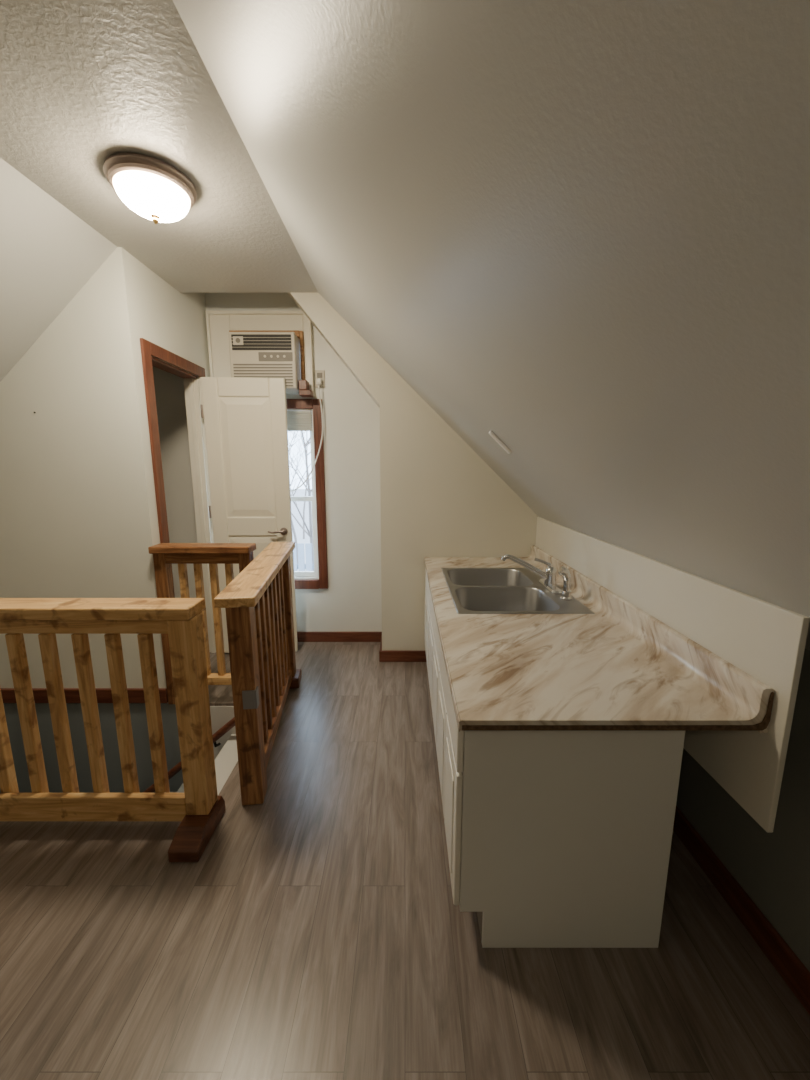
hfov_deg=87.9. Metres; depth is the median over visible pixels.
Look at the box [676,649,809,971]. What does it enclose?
wall
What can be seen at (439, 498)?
wall
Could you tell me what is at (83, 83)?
ceiling
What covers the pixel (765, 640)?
board
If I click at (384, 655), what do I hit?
baseboard
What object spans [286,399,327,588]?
window
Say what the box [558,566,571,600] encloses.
sprayer
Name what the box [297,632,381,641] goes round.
baseboard
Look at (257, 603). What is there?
stair railing
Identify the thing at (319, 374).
electrical outlet
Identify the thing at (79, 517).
wall
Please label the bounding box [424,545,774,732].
countertop
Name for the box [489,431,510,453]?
tape strip
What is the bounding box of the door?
[200,377,297,652]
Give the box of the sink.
[441,568,594,613]
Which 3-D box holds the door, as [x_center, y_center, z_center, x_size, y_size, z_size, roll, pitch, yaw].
[-1.125,-0.125,3.056,0.581,2.020,0.090,-1,10,-3]
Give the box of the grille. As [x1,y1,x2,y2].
[233,364,292,385]
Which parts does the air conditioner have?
badge plate, control panel, power cord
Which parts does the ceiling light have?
lamp shade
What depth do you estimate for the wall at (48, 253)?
1.93 m
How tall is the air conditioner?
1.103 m
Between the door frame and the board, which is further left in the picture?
the door frame
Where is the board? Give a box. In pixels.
[535,517,809,832]
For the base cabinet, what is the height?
0.754 m
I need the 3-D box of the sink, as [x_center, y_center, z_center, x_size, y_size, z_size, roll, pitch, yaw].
[0.528,0.329,2.255,0.600,0.168,0.840,0,10,0]
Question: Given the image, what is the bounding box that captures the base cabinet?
[424,568,684,947]
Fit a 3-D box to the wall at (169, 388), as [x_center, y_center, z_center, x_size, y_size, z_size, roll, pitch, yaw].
[-2.070,-0.351,3.012,1.060,2.500,1.145,0,10,0]
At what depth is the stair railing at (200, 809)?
1.60 m
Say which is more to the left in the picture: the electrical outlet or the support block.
the support block
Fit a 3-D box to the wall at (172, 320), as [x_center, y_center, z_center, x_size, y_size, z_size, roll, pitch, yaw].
[-1.490,-0.459,2.993,0.100,2.720,1.145,0,10,0]
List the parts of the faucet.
spout, handle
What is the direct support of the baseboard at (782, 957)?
attached to the wall at (773, 868)
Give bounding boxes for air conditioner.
[228,332,322,491]
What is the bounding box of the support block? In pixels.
[298,380,313,396]
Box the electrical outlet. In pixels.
[315,370,324,387]
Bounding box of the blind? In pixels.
[287,411,311,430]
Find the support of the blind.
attached to the wall at (352, 601)
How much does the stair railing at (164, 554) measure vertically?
0.980 m
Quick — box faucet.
[501,554,561,593]
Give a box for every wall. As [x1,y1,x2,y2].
[0,158,116,381]
[0,247,235,792]
[134,257,211,541]
[152,366,196,597]
[205,293,381,631]
[288,293,538,649]
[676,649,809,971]
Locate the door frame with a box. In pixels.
[140,338,215,652]
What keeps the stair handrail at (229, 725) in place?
attached to the wall at (79, 517)
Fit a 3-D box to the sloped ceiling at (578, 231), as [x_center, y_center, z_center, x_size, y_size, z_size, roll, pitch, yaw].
[0.447,-0.294,0.162,2.006,1.915,5.420,0,10,0]
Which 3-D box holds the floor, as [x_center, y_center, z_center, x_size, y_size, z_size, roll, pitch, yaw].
[-1.025,1.403,0.802,4.550,0.200,6.100,0,10,0]
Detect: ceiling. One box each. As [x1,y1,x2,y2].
[0,0,317,292]
[173,0,809,649]
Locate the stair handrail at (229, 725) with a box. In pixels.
[143,717,234,792]
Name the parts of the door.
panel, panel, handle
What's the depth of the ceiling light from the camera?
1.56 m
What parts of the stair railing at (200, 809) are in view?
rail, rail, handrail, newel post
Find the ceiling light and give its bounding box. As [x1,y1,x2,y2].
[103,153,196,223]
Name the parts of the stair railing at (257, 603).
newel post, latch plate, handrail, rail, newel post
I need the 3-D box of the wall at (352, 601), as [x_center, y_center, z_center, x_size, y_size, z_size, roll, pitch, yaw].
[-0.770,-0.522,3.269,1.340,2.750,0.180,0,10,0]
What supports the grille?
attached to the air conditioner
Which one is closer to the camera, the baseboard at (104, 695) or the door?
the baseboard at (104, 695)
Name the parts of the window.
glass, glass, sash, sash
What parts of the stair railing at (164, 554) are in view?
newel post, rail, handrail, rail, newel post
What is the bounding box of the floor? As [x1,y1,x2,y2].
[0,642,809,1079]
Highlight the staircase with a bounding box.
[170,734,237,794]
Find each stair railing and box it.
[0,598,224,861]
[148,543,255,703]
[214,542,301,804]
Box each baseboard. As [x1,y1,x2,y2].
[1,688,167,702]
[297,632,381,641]
[379,650,426,661]
[673,806,809,1014]
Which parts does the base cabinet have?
door molding, cabinet door, drawer, door molding, cabinet door, door molding, cabinet door, drawer, door molding, cabinet door, door molding, cabinet door, door molding, drawer, cabinet door, panel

